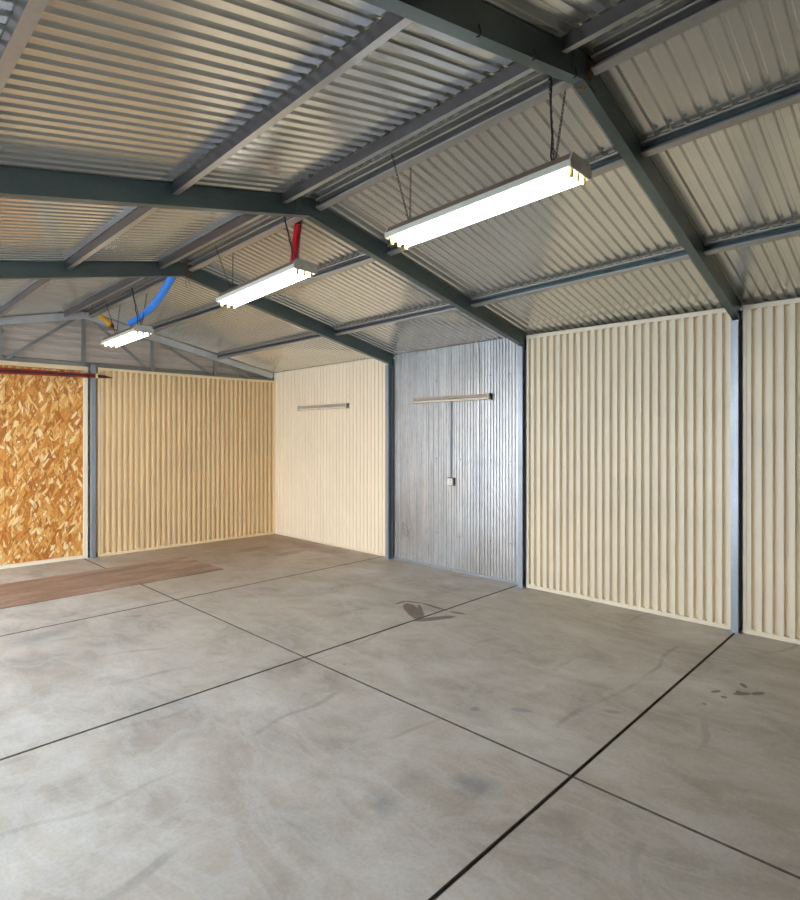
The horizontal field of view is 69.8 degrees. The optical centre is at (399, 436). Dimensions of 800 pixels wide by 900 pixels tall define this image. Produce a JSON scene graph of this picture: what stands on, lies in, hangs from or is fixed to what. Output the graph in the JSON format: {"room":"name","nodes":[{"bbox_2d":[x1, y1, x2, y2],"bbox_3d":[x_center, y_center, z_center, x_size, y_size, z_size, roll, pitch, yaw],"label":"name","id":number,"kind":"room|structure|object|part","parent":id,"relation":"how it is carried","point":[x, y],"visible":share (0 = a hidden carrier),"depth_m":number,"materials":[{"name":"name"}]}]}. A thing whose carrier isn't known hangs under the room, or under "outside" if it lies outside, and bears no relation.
{"room":"empty metal warehouse","nodes":[
{"label":"empty metal warehouse","id":0,"kind":"room"},
{"bbox_2d":[2,311,273,554],"bbox_3d":[-4.003,-0.043,7.179,5.557,3.086,0.030,0,0,-43],"label":"wall","id":1,"kind":"structure","parent":0,"point":[64,344],"depth_m":7.25,"materials":[{"name":"metal"}]},
{"bbox_2d":[96,367,274,556],"bbox_3d":[-2.887,0.315,8.053,2.524,2.370,0.086,0,0,-43],"label":"wall panel","id":2,"kind":"object","parent":1,"relation":"attached to","point":[182,459],"visible":0.98,"depth_m":7.91,"materials":[{"name":"beige paint"}]},
{"bbox_2d":[274,358,387,556],"bbox_3d":[-1.036,0.244,8.031,2.566,2.512,0.032,0,0,44],"label":"wall panel","id":3,"kind":"object","parent":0,"point":[330,463],"visible":0.92,"depth_m":7.88,"materials":[{"name":"beige paint"}]},
{"bbox_2d":[297,403,348,410],"bbox_3d":[-1.091,-0.417,8.028,1.100,0.069,0.056,0,0,44],"label":"wall light","id":4,"kind":"object","parent":3,"relation":"attached to","point":[346,405],"visible":1,"depth_m":7.99,"materials":[{"name":"beige plastic"}]},
{"bbox_2d":[0,534,799,899],"bbox_3d":[-0.961,1.515,2.992,10.350,0.030,7.350,0,0,44],"label":"floor","id":5,"kind":"structure","parent":0,"point":[294,719],"depth_m":2.81,"materials":[{"name":"concrete"}]},
{"bbox_2d":[0,360,87,568],"bbox_3d":[-4.854,0.315,6.222,2.655,2.370,0.060,0,0,-43],"label":"frame","id":6,"kind":"object","parent":5,"relation":"on","point":[2,362],"visible":1,"depth_m":7.08,"materials":[{"name":"beige paint"}]},
{"bbox_2d":[0,365,4,564],"bbox_3d":[-5.167,0.320,5.932,1.801,2.270,0.018,0,0,-43],"label":"board","id":7,"kind":"object","parent":6,"relation":"on","point":[2,376],"visible":1,"depth_m":6.52,"materials":[{"name":"brown wood"}]},
{"bbox_2d":[5,366,82,563],"bbox_3d":[-4.219,0.320,6.822,0.796,2.270,0.018,0,0,-43],"label":"board","id":8,"kind":"object","parent":6,"relation":"on","point":[44,414],"visible":1,"depth_m":6.80,"materials":[{"name":"brown wood"}]},
{"bbox_3d":[-4.854,-0.844,6.222,2.655,0.052,0.060,0,0,-43],"label":"trim","id":9,"kind":"part","parent":6,"relation":"part of","materials":[{"name":"beige paint"}]},
{"bbox_3d":[-4.857,1.479,6.221,2.650,0.042,0.058,0,0,-43],"label":"trim","id":10,"kind":"part","parent":6,"relation":"part of","materials":[{"name":"beige paint"}]},
{"bbox_3d":[-3.909,0.321,7.111,0.060,2.273,0.048,0,0,44],"label":"trim","id":11,"kind":"part","parent":6,"relation":"part of","materials":[{"name":"beige paint"}]},
{"bbox_2d":[88,365,97,558],"bbox_3d":[-3.812,0.305,7.112,0.068,2.390,0.090,0,0,44],"label":"wall post","id":12,"kind":"object","parent":5,"relation":"on","point":[92,367],"visible":1,"depth_m":7.10,"materials":[{"name":"grey metal"}]},
{"bbox_2d":[0,367,111,378],"bbox_3d":[-4.658,-0.734,6.247,2.864,0.107,0.049,0,0,-43],"label":"sliding rail","id":13,"kind":"object","parent":12,"relation":"attached to","point":[2,370],"visible":1,"depth_m":6.73,"materials":[{"name":"red metal"}]},
{"bbox_2d":[0,556,222,608],"bbox_3d":[-3.428,1.497,5.748,1.010,0.006,3.060,0,0,44],"label":"floor panel","id":14,"kind":"object","parent":5,"relation":"on","point":[19,593],"visible":1,"depth_m":5.97,"materials":[{"name":"wood"}]},
{"bbox_2d":[0,261,393,559],"bbox_3d":[-1.960,-0.038,5.196,0.095,3.076,5.335,0,0,44],"label":"frame","id":15,"kind":"object","parent":5,"relation":"on","point":[8,269],"visible":0.99,"depth_m":5.47,"materials":[{"name":"metal"}]},
{"bbox_3d":[-1.946,-1.507,5.165,0.011,0.122,0.220,0,0,44],"label":"apex plate","id":16,"kind":"part","parent":15,"relation":"part of","materials":[{"name":"grey metal"}]},
{"bbox_3d":[-0.110,-0.921,7.056,0.010,0.130,0.080,0,0,44],"label":"knee plate","id":17,"kind":"part","parent":15,"relation":"part of","materials":[{"name":"grey metal"}]},
{"bbox_2d":[0,166,526,587],"bbox_3d":[-0.598,-0.051,3.871,0.095,3.101,5.335,0,0,44],"label":"frame","id":18,"kind":"object","parent":5,"relation":"on","point":[23,183],"visible":0.99,"depth_m":3.64,"materials":[{"name":"grey metal"}]},
{"bbox_3d":[-0.598,-1.532,3.826,0.011,0.122,0.220,0,0,44],"label":"apex plate","id":19,"kind":"part","parent":18,"relation":"part of","materials":[{"name":"grey metal"}]},
{"bbox_3d":[1.252,-0.936,5.731,0.010,0.130,0.080,0,0,44],"label":"knee plate","id":20,"kind":"part","parent":18,"relation":"part of","materials":[{"name":"grey metal"}]},
{"bbox_2d":[361,0,742,634],"bbox_3d":[0.768,-0.115,2.542,0.095,3.229,5.335,0,0,44],"label":"frame","id":21,"kind":"object","parent":5,"relation":"on","point":[478,23],"visible":1,"depth_m":2.71,"materials":[{"name":"metal"}]},
{"bbox_3d":[0.827,-1.652,2.558,0.011,0.122,0.220,0,0,44],"label":"apex plate","id":22,"kind":"part","parent":21,"relation":"part of","materials":[{"name":"grey metal"}]},
{"bbox_3d":[2.617,-0.931,4.403,0.010,0.130,0.080,0,0,44],"label":"knee plate","id":23,"kind":"part","parent":21,"relation":"part of","materials":[{"name":"grey metal"}]},
{"bbox_2d":[0,0,799,374],"bbox_3d":[-0.834,-1.374,4.104,9.320,0.908,5.700,0,0,44],"label":"ceiling","id":24,"kind":"structure","parent":0,"point":[144,90],"depth_m":3.06,"materials":[{"name":"beige metal"}]},
{"bbox_2d":[0,0,48,93],"bbox_3d":[-1.267,-1.176,1.820,1.843,0.110,0.042,0,0,44],"label":"purlin","id":25,"kind":"object","parent":24,"relation":"attached to","point":[26,14],"visible":1,"depth_m":1.65,"materials":[{"name":"grey metal"}]},
{"bbox_2d":[0,279,55,316],"bbox_3d":[-3.619,-1.328,5.483,2.713,0.100,0.042,0,0,44],"label":"purlin","id":26,"kind":"object","parent":24,"relation":"attached to","point":[42,283],"visible":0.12,"depth_m":5.33,"materials":[{"name":"grey metal"}]},
{"bbox_2d":[64,278,143,316],"bbox_3d":[-3.094,-1.490,6.000,2.681,0.086,0.042,0,0,45],"label":"purlin","id":27,"kind":"object","parent":24,"relation":"attached to","point":[129,281],"visible":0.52,"depth_m":6.00,"materials":[{"name":"grey metal"}]},
{"bbox_2d":[65,207,159,268],"bbox_3d":[-1.944,-1.357,3.853,1.838,0.094,0.042,0,0,44],"label":"purlin","id":28,"kind":"object","parent":24,"relation":"attached to","point":[141,213],"visible":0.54,"depth_m":3.81,"materials":[{"name":"grey metal"}]},
{"bbox_2d":[89,277,180,317],"bbox_3d":[-2.901,-1.526,6.186,2.665,0.084,0.042,0,0,45],"label":"purlin","id":29,"kind":"object","parent":24,"relation":"attached to","point":[158,282],"visible":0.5,"depth_m":6.22,"materials":[{"name":"grey metal"}]},
{"bbox_2d":[98,315,114,327],"bbox_3d":[-3.479,-1.371,6.788,0.400,0.213,0.057,0,0,44],"label":"tube","id":30,"kind":"object","parent":29,"relation":"hanging from","point":[106,320],"visible":0.96,"depth_m":6.73,"materials":[{"name":"orange plastic"}]},
{"bbox_2d":[101,287,153,347],"bbox_3d":[-2.964,-1.274,6.202,0.949,0.512,0.205,0,0,44],"label":"ceiling light","id":31,"kind":"object","parent":29,"relation":"hanging from","point":[133,333],"visible":0.98,"depth_m":6.03,"materials":[{"name":"white metal"}]},
{"bbox_3d":[-2.709,-1.326,5.869,0.019,0.389,0.075,0,0,44],"label":"power cord","id":32,"kind":"part","parent":31,"relation":"part of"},
{"bbox_2d":[128,277,175,325],"bbox_3d":[-2.486,-1.394,5.769,0.100,0.349,1.403,0,0,-41],"label":"tube","id":33,"kind":"object","parent":29,"relation":"hanging from","point":[169,281],"visible":0.81,"depth_m":5.68,"materials":[{"name":"blue plastic"}]},
{"bbox_2d":[0,312,272,380],"bbox_3d":[-3.929,-1.214,7.123,5.296,0.677,0.086,0,0,-43],"label":"truss","id":34,"kind":"object","parent":24,"relation":"attached to","point":[83,316],"visible":0.96,"depth_m":7.39,"materials":[{"name":"metal"}]},
{"bbox_2d":[151,304,242,331],"bbox_3d":[-2.436,-1.388,6.644,2.636,0.081,0.042,0,0,44],"label":"purlin","id":35,"kind":"object","parent":24,"relation":"attached to","point":[216,308],"visible":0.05,"depth_m":6.62,"materials":[{"name":"grey metal"}]},
{"bbox_2d":[159,214,263,268],"bbox_3d":[-1.440,-1.511,4.360,1.824,0.092,0.042,0,0,45],"label":"purlin","id":36,"kind":"object","parent":24,"relation":"attached to","point":[245,219],"visible":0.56,"depth_m":4.33,"materials":[{"name":"grey metal"}]},
{"bbox_2d":[188,216,304,271],"bbox_3d":[-1.254,-1.546,4.552,1.824,0.093,0.042,0,0,45],"label":"purlin","id":37,"kind":"object","parent":24,"relation":"attached to","point":[278,224],"visible":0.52,"depth_m":4.52,"materials":[{"name":"grey metal"}]},
{"bbox_2d":[215,216,317,308],"bbox_3d":[-1.044,-1.308,4.314,1.073,0.500,0.232,0,0,44],"label":"ceiling light","id":38,"kind":"object","parent":37,"relation":"hanging from","point":[296,270],"visible":0.98,"depth_m":4.19,"materials":[{"name":"white metal"}]},
{"bbox_3d":[-1.421,-1.350,4.620,0.140,0.392,0.013,0,0,-19],"label":"chain","id":39,"kind":"part","parent":38,"relation":"part of","materials":[{"name":"black metal"}]},
{"bbox_3d":[-1.365,-1.349,4.678,0.013,0.390,0.081,0,0,-11],"label":"chain","id":40,"kind":"part","parent":38,"relation":"part of","materials":[{"name":"black metal"}]},
{"bbox_3d":[-0.767,-1.375,3.960,0.019,0.348,0.101,0,0,44],"label":"power cord","id":41,"kind":"part","parent":38,"relation":"part of","materials":[{"name":"plastic"}]},
{"bbox_3d":[-0.763,-1.379,3.973,0.014,0.356,0.135,0,0,44],"label":"chain","id":42,"kind":"part","parent":38,"relation":"part of","materials":[{"name":"black metal"}]},
{"bbox_3d":[-0.708,-1.379,4.030,0.014,0.355,0.042,0,0,44],"label":"chain","id":43,"kind":"part","parent":38,"relation":"part of","materials":[{"name":"grey metal"}]},
{"bbox_2d":[217,333,323,358],"bbox_3d":[-1.690,-1.166,7.377,2.590,0.084,0.042,0,0,44],"label":"purlin","id":44,"kind":"object","parent":24,"relation":"attached to","point":[311,337],"visible":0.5,"depth_m":7.32,"materials":[{"name":"grey metal"}]},
{"bbox_2d":[172,12,412,194],"bbox_3d":[-0.580,-1.406,2.526,1.843,0.138,0.042,0,0,44],"label":"purlin","id":45,"kind":"object","parent":24,"relation":"attached to","point":[389,25],"visible":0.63,"depth_m":2.34,"materials":[{"name":"grey metal"}]},
{"bbox_2d":[290,224,301,261],"bbox_3d":[-0.768,-1.391,4.217,0.116,0.347,0.063,0,0,44],"label":"tube","id":46,"kind":"object","parent":24,"relation":"hanging from","point":[295,237],"visible":0.51,"depth_m":4.20,"materials":[{"name":"red plastic"}]},
{"bbox_2d":[254,254,375,299],"bbox_3d":[-0.788,-1.403,5.041,1.838,0.088,0.042,0,0,44],"label":"purlin","id":47,"kind":"object","parent":24,"relation":"attached to","point":[363,259],"visible":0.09,"depth_m":4.82,"materials":[{"name":"grey metal"}]},
{"bbox_2d":[335,304,459,335],"bbox_3d":[-0.059,-1.182,5.790,1.838,0.085,0.042,0,0,44],"label":"purlin","id":48,"kind":"object","parent":24,"relation":"attached to","point":[447,308],"visible":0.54,"depth_m":5.75,"materials":[{"name":"grey metal"}]},
{"bbox_2d":[282,62,534,202],"bbox_3d":[-0.054,-1.581,3.057,1.833,0.179,0.042,0,0,42],"label":"purlin","id":49,"kind":"object","parent":24,"relation":"attached to","point":[515,71],"visible":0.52,"depth_m":2.92,"materials":[{"name":"grey metal"}]},
{"bbox_2d":[316,77,573,210],"bbox_3d":[0.133,-1.618,3.249,1.833,0.182,0.042,0,0,42],"label":"purlin","id":50,"kind":"object","parent":24,"relation":"attached to","point":[538,93],"visible":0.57,"depth_m":3.12,"materials":[{"name":"grey metal"}]},
{"bbox_2d":[384,75,591,249],"bbox_3d":[0.397,-1.386,2.943,1.147,0.571,0.214,0,0,44],"label":"ceiling light","id":51,"kind":"object","parent":50,"relation":"hanging from","point":[570,170],"visible":0.98,"depth_m":2.79,"materials":[{"name":"white metal"}]},
{"bbox_3d":[0.005,-1.406,3.253,0.117,0.419,0.012,0,0,-12],"label":"chain","id":52,"kind":"part","parent":51,"relation":"part of","materials":[{"name":"grey metal"}]},
{"bbox_3d":[0.060,-1.404,3.310,0.012,0.416,0.100,0,0,4],"label":"chain","id":53,"kind":"part","parent":51,"relation":"part of","materials":[{"name":"grey metal"}]},
{"bbox_3d":[0.687,-1.444,2.600,0.019,0.435,0.027,0,0,44],"label":"power cord","id":54,"kind":"part","parent":51,"relation":"part of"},
{"bbox_3d":[0.692,-1.449,2.614,0.014,0.446,0.058,0,0,44],"label":"chain","id":55,"kind":"part","parent":51,"relation":"part of","materials":[{"name":"black metal"}]},
{"bbox_3d":[0.747,-1.447,2.671,0.014,0.441,0.116,0,0,44],"label":"chain","id":56,"kind":"part","parent":51,"relation":"part of","materials":[{"name":"grey metal"}]},
{"bbox_2d":[387,151,626,255],"bbox_3d":[0.576,-1.465,3.715,1.843,0.169,0.042,0,0,44],"label":"purlin","id":57,"kind":"object","parent":24,"relation":"attached to","point":[613,161],"visible":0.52,"depth_m":3.20,"materials":[{"name":"grey metal"}]},
{"bbox_2d":[471,248,690,306],"bbox_3d":[1.304,-1.214,4.464,1.843,0.114,0.042,0,0,44],"label":"purlin","id":58,"kind":"object","parent":24,"relation":"attached to","point":[678,255],"visible":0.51,"depth_m":4.35,"materials":[{"name":"grey metal"}]},
{"bbox_2d":[561,0,664,53],"bbox_3d":[1.535,-1.679,1.578,2.360,0.151,0.042,0,0,44],"label":"purlin","id":59,"kind":"object","parent":24,"relation":"attached to","point":[626,10],"visible":1,"depth_m":2.26,"materials":[{"name":"grey metal"}]},
{"bbox_2d":[591,0,747,75],"bbox_3d":[1.722,-1.718,1.770,2.360,0.153,0.042,0,0,44],"label":"purlin","id":60,"kind":"object","parent":24,"relation":"attached to","point":[697,12],"visible":1,"depth_m":2.38,"materials":[{"name":"grey metal"}]},
{"bbox_2d":[641,81,799,157],"bbox_3d":[2.131,-1.548,2.201,2.374,0.135,0.042,0,0,44],"label":"purlin","id":61,"kind":"object","parent":24,"relation":"attached to","point":[789,95],"visible":1,"depth_m":2.76,"materials":[{"name":"grey metal"}]},
{"bbox_2d":[704,222,799,254],"bbox_3d":[2.860,-1.249,2.950,2.374,0.096,0.042,0,0,44],"label":"purlin","id":62,"kind":"object","parent":24,"relation":"attached to","point":[793,229],"visible":1,"depth_m":3.58,"materials":[{"name":"grey metal"}]},
{"bbox_2d":[393,338,520,583],"bbox_3d":[0.585,0.237,6.452,1.840,2.527,0.034,0,0,44],"label":"wall panel","id":63,"kind":"object","parent":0,"point":[470,526],"visible":1,"depth_m":6.37,"materials":[{"name":"silver metal"}]},
{"bbox_2d":[450,402,450,476],"bbox_3d":[0.568,0.029,6.442,0.015,0.849,0.015,0,0,44],"label":"conduit","id":64,"kind":"object","parent":63,"relation":"attached to","point":[450,402],"visible":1,"depth_m":6.43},
{"bbox_2d":[447,477,454,485],"bbox_3d":[0.568,0.500,6.424,0.085,0.090,0.040,0,0,44],"label":"electrical outlet","id":65,"kind":"object","parent":63,"relation":"attached to","point":[450,481],"visible":1,"depth_m":6.41,"materials":[{"name":"white plastic"}]},
{"bbox_3d":[0.560,0.502,6.419,0.077,0.076,0.010,0,0,44],"label":"plate","id":66,"kind":"part","parent":65,"relation":"part of","materials":[{"name":"white plastic"}]},
{"bbox_2d":[412,393,491,403],"bbox_3d":[0.554,-0.427,6.427,1.110,0.069,0.056,0,0,44],"label":"wall light","id":67,"kind":"object","parent":63,"relation":"attached to","point":[488,396],"visible":1,"depth_m":6.37,"materials":[{"name":"beige plastic"}]},
{"bbox_2d":[393,311,742,627],"bbox_3d":[1.161,0.256,6.034,9.150,2.529,0.010,0,0,44],"label":"wall","id":68,"kind":"structure","parent":0,"point":[742,311],"depth_m":4.54,"materials":[{"name":"metal"}]},
{"bbox_2d":[526,308,731,629],"bbox_3d":[1.939,0.243,5.109,1.826,2.514,0.072,0,0,44],"label":"wall panel","id":69,"kind":"object","parent":68,"relation":"attached to","point":[629,422],"visible":0.89,"depth_m":4.96,"materials":[{"name":"beige paint"}]},
{"bbox_2d":[743,298,799,644],"bbox_3d":[3.496,0.246,3.594,2.360,2.509,0.072,0,0,44],"label":"wall panel","id":70,"kind":"object","parent":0,"point":[771,330],"visible":1,"depth_m":4.28,"materials":[{"name":"beige paint"}]}
]}

